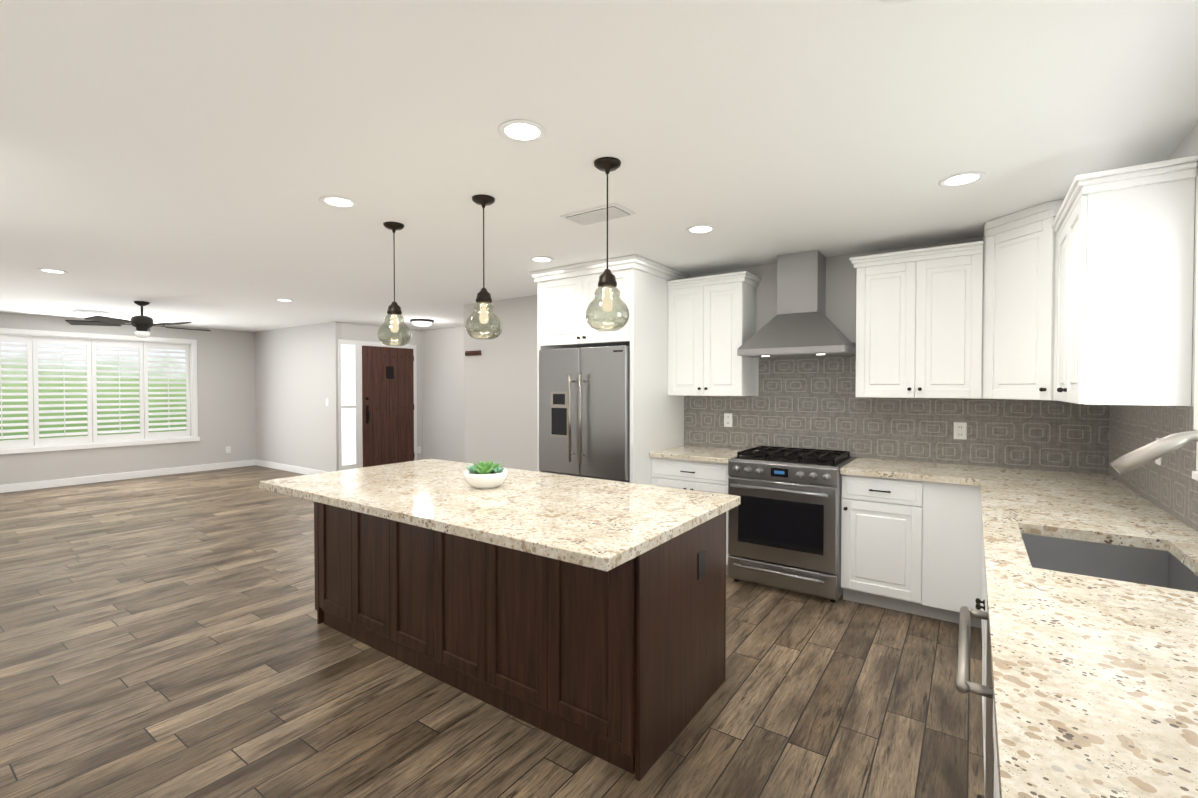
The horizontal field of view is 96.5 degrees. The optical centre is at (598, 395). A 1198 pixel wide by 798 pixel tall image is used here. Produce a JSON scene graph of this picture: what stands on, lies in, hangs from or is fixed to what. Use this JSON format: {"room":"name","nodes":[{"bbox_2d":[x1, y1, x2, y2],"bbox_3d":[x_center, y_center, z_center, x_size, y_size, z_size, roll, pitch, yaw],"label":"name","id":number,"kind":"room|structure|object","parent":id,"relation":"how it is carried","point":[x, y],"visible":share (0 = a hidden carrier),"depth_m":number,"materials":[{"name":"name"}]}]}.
{"room":"kitchen","nodes":[
{"label":"kitchen","id":0,"kind":"room"},
{"bbox_2d":[0,313,255,484],"bbox_3d":[-7.861,0.084,7.956,0.100,2.480,4.950,1,1,35],"label":"wall","id":1,"kind":"structure","parent":0,"point":[226,383],"depth_m":9.22,"materials":[{"name":"grey paint"}]},
{"bbox_2d":[0,328,199,454],"bbox_3d":[-7.707,-0.079,8.132,0.145,1.740,2.700,1,1,35],"label":"window","id":2,"kind":"structure","parent":1,"relation":"in","point":[90,342],"depth_m":8.15,"materials":[{"name":"white"}]},
{"bbox_2d":[0,459,254,492],"bbox_3d":[-7.699,1.266,8.107,0.013,0.110,4.549,1,1,35],"label":"baseboard","id":3,"kind":"structure","parent":1,"relation":"attached to","point":[100,478],"depth_m":8.35,"materials":[{"name":"white wood"}]},
{"bbox_2d":[226,446,230,452],"bbox_3d":[-6.655,0.966,9.599,0.008,0.118,0.075,1,1,35],"label":"outlet","id":4,"kind":"object","parent":1,"relation":"attached to","point":[228,449],"visible":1,"depth_m":9.60,"materials":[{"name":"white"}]},
{"bbox_2d":[255,321,341,471],"bbox_3d":[-5.266,0.062,9.222,2.900,2.480,0.100,1,1,35],"label":"wall","id":5,"kind":"structure","parent":0,"point":[296,386],"depth_m":9.02,"materials":[{"name":"grey paint"}]},
{"bbox_2d":[255,459,326,474],"bbox_3d":[-5.247,1.249,9.156,2.768,0.110,0.017,1,1,35],"label":"baseboard","id":6,"kind":"structure","parent":5,"relation":"attached to","point":[290,468],"depth_m":9.25,"materials":[{"name":"white wood"}]},
{"bbox_2d":[342,322,422,459],"bbox_3d":[-3.660,0.065,9.075,0.100,2.480,1.500,1,1,35],"label":"wall","id":7,"kind":"structure","parent":0,"point":[357,332],"depth_m":9.46,"materials":[{"name":"grey paint"}]},
{"bbox_2d":[338,339,416,470],"bbox_3d":[-3.668,0.204,8.960,0.018,2.205,1.430,1,1,35],"label":"door frame","id":8,"kind":"structure","parent":7,"relation":"attached to","point":[350,402],"depth_m":8.56,"materials":[{"name":"white wood"}]},
{"bbox_2d":[362,346,414,466],"bbox_3d":[-3.544,0.234,9.072,0.093,2.118,0.964,1,1,35],"label":"door leaf","id":9,"kind":"structure","parent":7,"relation":"in","point":[388,403],"depth_m":9.04,"materials":[{"name":"brown wood"}]},
{"bbox_2d":[422,326,463,462],"bbox_3d":[-1.989,0.068,8.882,3.060,2.480,0.100,1,1,35],"label":"wall","id":10,"kind":"structure","parent":0,"point":[443,386],"depth_m":9.32,"materials":[{"name":"grey paint"}]},
{"bbox_2d":[0,465,984,797],"bbox_3d":[-2.560,1.419,5.307,11.850,0.100,6.650,1,1,35],"label":"floor","id":11,"kind":"structure","parent":0,"point":[164,637],"depth_m":2.56,"materials":[{"name":"brown wood"}]},
{"bbox_2d":[314,502,725,780],"bbox_3d":[-0.558,0.969,2.962,2.311,0.880,0.864,1,1,35],"label":"kitchen island","id":12,"kind":"object","parent":11,"relation":"on","point":[622,666],"visible":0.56,"depth_m":2.33,"materials":[{"name":"brown wood"}]},
{"bbox_2d":[259,459,740,571],"bbox_3d":[-0.618,0.509,2.833,2.390,0.043,1.170,1,1,35],"label":"island countertop","id":13,"kind":"structure","parent":12,"relation":"on","point":[602,525],"depth_m":2.42,"materials":[{"name":"stone"}]},
{"bbox_2d":[463,460,507,488],"bbox_3d":[-0.606,0.416,2.868,0.236,0.141,0.236,1,1,35],"label":"bowl","id":14,"kind":"object","parent":13,"relation":"on","point":[486,475],"visible":1,"depth_m":2.80,"materials":[{"name":"white ceramic"}]},
{"bbox_2d":[539,345,629,482],"bbox_3d":[0.077,0.485,4.793,0.913,1.785,0.982,1,1,35],"label":"fridge","id":15,"kind":"object","parent":11,"relation":"on","point":[584,411],"visible":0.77,"depth_m":4.39,"materials":[{"name":"silver metal"}]},
{"bbox_2d":[530,255,688,484],"bbox_3d":[0.105,0.138,4.826,1.089,2.478,0.943,1,1,35],"label":"cabinet","id":16,"kind":"object","parent":11,"relation":"on","point":[565,296],"visible":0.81,"depth_m":4.45,"materials":[{"name":"white wood"}]},
{"bbox_2d":[651,458,728,574],"bbox_3d":[0.880,0.944,4.474,0.684,0.880,0.653,1,1,35],"label":"base cabinet","id":17,"kind":"object","parent":11,"relation":"on","point":[696,476],"visible":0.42,"depth_m":4.21,"materials":[{"name":"white wood"}]},
{"bbox_2d":[649,446,755,463],"bbox_3d":[0.877,0.483,4.462,0.684,0.039,0.646,1,1,35],"label":"countertop","id":18,"kind":"structure","parent":17,"relation":"on","point":[708,454],"depth_m":4.33,"materials":[{"name":"stone"}]},
{"bbox_2d":[728,446,855,602],"bbox_3d":[1.440,0.906,4.003,0.760,0.970,0.761,1,1,35],"label":"range","id":19,"kind":"object","parent":11,"relation":"on","point":[784,524],"visible":0.98,"depth_m":3.73,"materials":[{"name":"silver metal"}]},
{"bbox_2d":[841,474,981,627],"bbox_3d":[2.115,0.958,3.610,0.782,0.880,0.653,1,1,35],"label":"base cabinet","id":20,"kind":"object","parent":11,"relation":"on","point":[912,546],"visible":0.96,"depth_m":3.36,"materials":[{"name":"white wood"}]},
{"bbox_2d":[840,458,975,485],"bbox_3d":[2.098,0.498,3.607,0.750,0.039,0.646,1,1,35],"label":"countertop","id":21,"kind":"structure","parent":20,"relation":"on","point":[896,469],"depth_m":3.48,"materials":[{"name":"stone"}]},
{"bbox_2d":[956,531,999,797],"bbox_3d":[1.279,0.998,1.260,0.724,0.880,4.229,1,1,35],"label":"base cabinet","id":22,"kind":"object","parent":11,"relation":"on","point":[965,685],"visible":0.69,"depth_m":1.42,"materials":[{"name":"white metal"}]},
{"bbox_2d":[976,466,1197,797],"bbox_3d":[1.473,0.630,1.489,0.657,0.232,4.837,1,1,35],"label":"countertop","id":23,"kind":"structure","parent":22,"relation":"on","point":[1092,591],"depth_m":1.16,"materials":[{"name":"stone"}]},
{"bbox_2d":[1110,431,1197,474],"bbox_3d":[1.758,0.309,1.618,0.301,0.406,0.136,1,1,35],"label":"sink faucet","id":24,"kind":"object","parent":23,"relation":"on","point":[1147,453],"visible":1,"depth_m":1.66,"materials":[{"name":"silver metal"}]},
{"bbox_2d":[0,0,1197,331],"bbox_3d":[-2.560,-1.160,5.263,11.850,0.100,6.650,1,1,35],"label":"ceiling","id":25,"kind":"structure","parent":0,"point":[176,160],"depth_m":2.16,"materials":[{"name":"white paint"}]},
{"bbox_2d":[37,269,67,273],"bbox_3d":[-4.807,-1.097,4.706,0.194,0.006,0.194,1,1,35],"label":"recessed light","id":26,"kind":"object","parent":25,"relation":"in","point":[53,271],"visible":0.96,"depth_m":4.71,"materials":[{"name":"white plastic"}]},
{"bbox_2d":[69,309,110,313],"bbox_3d":[-6.877,-1.137,7.226,0.360,0.014,0.360,1,1,35],"label":"ceiling vent","id":27,"kind":"object","parent":25,"relation":"in","point":[89,311],"visible":1,"depth_m":7.17,"materials":[{"name":"white metal"}]},
{"bbox_2d":[65,301,210,337],"bbox_3d":[-5.466,-0.915,6.456,1.351,0.429,1.300,1,1,35],"label":"ceiling fan","id":28,"kind":"object","parent":25,"relation":"hanging from","point":[142,324],"visible":1,"depth_m":6.33,"materials":[{"name":"dark bronze metal"},{"name":"dark wood"},{"name":"frosted glass"}]},
{"bbox_2d":[275,299,293,301],"bbox_3d":[-3.706,-1.124,6.301,0.194,0.006,0.194,1,1,35],"label":"recessed light","id":29,"kind":"object","parent":25,"relation":"in","point":[283,300],"visible":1,"depth_m":6.30,"materials":[{"name":"white plastic"}]},
{"bbox_2d":[319,196,357,208],"bbox_3d":[-1.434,-1.067,2.946,0.194,0.006,0.194,1,1,35],"label":"recessed light","id":30,"kind":"object","parent":25,"relation":"in","point":[339,202],"visible":0.98,"depth_m":2.94,"materials":[{"name":"white plastic"}]},
{"bbox_2d":[377,222,411,345],"bbox_3d":[-1.288,-0.697,3.365,0.202,0.759,0.202,1,1,35],"label":"pendant light","id":31,"kind":"object","parent":25,"relation":"hanging from","point":[394,309],"visible":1,"depth_m":3.34,"materials":[{"name":"clear glass"}]},
{"bbox_2d":[410,319,433,326],"bbox_3d":[-2.709,-1.110,8.181,0.350,0.099,0.350,1,1,35],"label":"ceiling light","id":32,"kind":"object","parent":25,"relation":"attached to","point":[422,322],"visible":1,"depth_m":8.07,"materials":[{"name":"white glass"}]},
{"bbox_2d":[465,194,502,339],"bbox_3d":[-0.625,-0.689,2.901,0.202,0.759,0.202,1,1,35],"label":"pendant light","id":33,"kind":"object","parent":25,"relation":"hanging from","point":[483,298],"visible":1,"depth_m":2.87,"materials":[{"name":"clear glass"}]},
{"bbox_2d":[498,119,546,142],"bbox_3d":[-0.306,-1.053,2.133,0.194,0.006,0.194,1,1,35],"label":"recessed light","id":34,"kind":"object","parent":25,"relation":"in","point":[521,131],"visible":1,"depth_m":2.13,"materials":[{"name":"white plastic"}]},
{"bbox_2d":[530,256,553,262],"bbox_3d":[-0.457,-1.090,4.274,0.194,0.006,0.194,1,1,35],"label":"recessed light","id":35,"kind":"object","parent":25,"relation":"in","point":[540,259],"visible":1,"depth_m":4.27,"materials":[{"name":"white plastic"}]},
{"bbox_2d":[560,203,635,225],"bbox_3d":[-0.008,-1.067,3.163,0.400,0.014,0.220,1,1,35],"label":"ceiling vent","id":36,"kind":"object","parent":25,"relation":"in","point":[594,215],"visible":0.94,"depth_m":3.14,"materials":[{"name":"white metal"}]},
{"bbox_2d":[585,157,628,330],"bbox_3d":[0.038,-0.681,2.437,0.202,0.759,0.202,1,1,35],"label":"pendant light","id":37,"kind":"object","parent":25,"relation":"hanging from","point":[607,278],"visible":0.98,"depth_m":2.40,"materials":[{"name":"clear glass"}]},
{"bbox_2d":[686,225,715,233],"bbox_3d":[0.658,-1.076,3.457,0.194,0.006,0.194,1,1,35],"label":"recessed light","id":38,"kind":"object","parent":25,"relation":"in","point":[699,229],"visible":0.98,"depth_m":3.46,"materials":[{"name":"white plastic"}]},
{"bbox_2d":[879,0,912,3],"bbox_3d":[0.782,-1.039,1.321,0.194,0.006,0.194,1,1,35],"label":"recessed light","id":39,"kind":"object","parent":25,"relation":"in","point":[894,1],"visible":1,"depth_m":1.41,"materials":[{"name":"white plastic"}]},
{"bbox_2d":[939,171,985,186],"bbox_3d":[1.782,-1.062,2.625,0.194,0.006,0.194,1,1,35],"label":"recessed light","id":40,"kind":"object","parent":25,"relation":"in","point":[962,179],"visible":1,"depth_m":2.62,"materials":[{"name":"white plastic"}]},
{"bbox_2d":[463,237,1109,471],"bbox_3d":[0.760,0.134,5.006,5.890,2.480,0.100,1,1,35],"label":"wall","id":41,"kind":"structure","parent":0,"point":[500,404],"depth_m":6.13,"materials":[{"name":"grey paint"}]},
{"bbox_2d":[465,350,480,355],"bbox_3d":[-1.542,-0.521,6.511,0.260,0.060,0.054,1,1,35],"label":"door chime","id":42,"kind":"object","parent":41,"relation":"attached to","point":[473,353],"visible":0.98,"depth_m":6.50,"materials":[{"name":"brown wood"}]},
{"bbox_2d":[667,271,760,395],"bbox_3d":[0.972,-0.498,4.564,0.704,0.990,0.359,1,1,35],"label":"upper cabinet","id":43,"kind":"object","parent":41,"relation":"attached to","point":[711,324],"visible":1,"depth_m":4.43,"materials":[{"name":"white wood"}]},
{"bbox_2d":[737,250,855,358],"bbox_3d":[1.516,-0.696,4.083,0.760,0.785,0.500,1,1,35],"label":"range hood","id":44,"kind":"object","parent":41,"relation":"attached to","point":[799,324],"visible":0.94,"depth_m":4.02,"materials":[{"name":"silver metal"}]},
{"bbox_2d":[684,342,1109,474],"bbox_3d":[1.958,0.048,4.098,2.864,0.917,0.008,1,1,35],"label":"backsplash","id":45,"kind":"structure","parent":41,"relation":"attached to","point":[809,402],"depth_m":3.96,"materials":[{"name":"tile"}]},
{"bbox_2d":[724,413,731,426],"bbox_3d":[1.128,0.210,4.670,0.075,0.118,0.008,1,1,35],"label":"electrical outlet","id":46,"kind":"object","parent":45,"relation":"attached to","point":[727,419],"visible":1,"depth_m":4.67,"materials":[{"name":"white plastic"}]},
{"bbox_2d":[954,422,966,439],"bbox_3d":[2.505,0.241,3.707,0.075,0.118,0.008,1,1,35],"label":"electrical outlet","id":47,"kind":"object","parent":45,"relation":"attached to","point":[960,430],"visible":1,"depth_m":3.70,"materials":[{"name":"white plastic"}]},
{"bbox_2d":[850,241,983,398],"bbox_3d":[2.188,-0.484,3.713,0.770,0.990,0.359,1,1,35],"label":"upper cabinet","id":48,"kind":"object","parent":41,"relation":"attached to","point":[919,316],"visible":1,"depth_m":3.56,"materials":[{"name":"white wood"}]},
{"bbox_2d":[982,199,1063,399],"bbox_3d":[2.688,-0.526,3.184,0.651,1.092,0.651,1,1,35],"label":"upper cabinet","id":49,"kind":"object","parent":41,"relation":"attached to","point":[1020,273],"visible":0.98,"depth_m":3.11,"materials":[{"name":"white wood"}]},
{"bbox_2d":[1166,122,1197,455],"bbox_3d":[1.795,0.198,1.262,0.100,2.480,5.050,1,1,35],"label":"wall","id":50,"kind":"structure","parent":0,"point":[1187,146],"depth_m":2.08,"materials":[{"name":"grey paint"}]},
{"bbox_2d":[1051,155,1197,405],"bbox_3d":[2.379,-0.448,2.490,0.359,0.960,0.840,1,1,35],"label":"upper cabinet","id":51,"kind":"object","parent":50,"relation":"attached to","point":[1125,235],"visible":1,"depth_m":2.18,"materials":[{"name":"white wood"}]},
{"bbox_2d":[1109,405,1197,531],"bbox_3d":[2.315,0.290,2.104,0.008,0.501,2.853,1,1,35],"label":"backsplash","id":52,"kind":"structure","parent":50,"relation":"attached to","point":[1169,485],"depth_m":2.39,"materials":[{"name":"tile"}]},
{"bbox_2d":[1155,438,1161,464],"bbox_3d":[2.513,0.249,2.402,0.008,0.118,0.075,1,1,35],"label":"electrical outlet","id":53,"kind":"object","parent":52,"relation":"attached to","point":[1158,461],"visible":0.25,"depth_m":2.39,"materials":[{"name":"white plastic"}]},
{"bbox_2d":[1192,442,1197,480],"bbox_3d":[1.946,-0.181,1.485,0.110,1.010,1.260,1,1,35],"label":"window","id":54,"kind":"structure","parent":50,"relation":"in","point":[1195,475],"depth_m":2.02,"materials":[{"name":"white"}]},
{"bbox_2d":[1193,216,1197,430],"bbox_3d":[1.053,-0.451,0.568,0.331,1.061,1.020,1,1,35],"label":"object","id":55,"kind":"object","parent":50,"relation":"attached to","point":[1195,426],"visible":1,"depth_m":1.02,"materials":[{"name":"white"}]},
{"label":"outside","id":56,"kind":"structure","parent":0,"visible":0},
{"bbox_2d":[0,342,185,440],"bbox_3d":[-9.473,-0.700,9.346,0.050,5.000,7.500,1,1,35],"label":"window view","id":57,"kind":"structure","parent":56,"point":[85,385],"depth_m":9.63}
]}

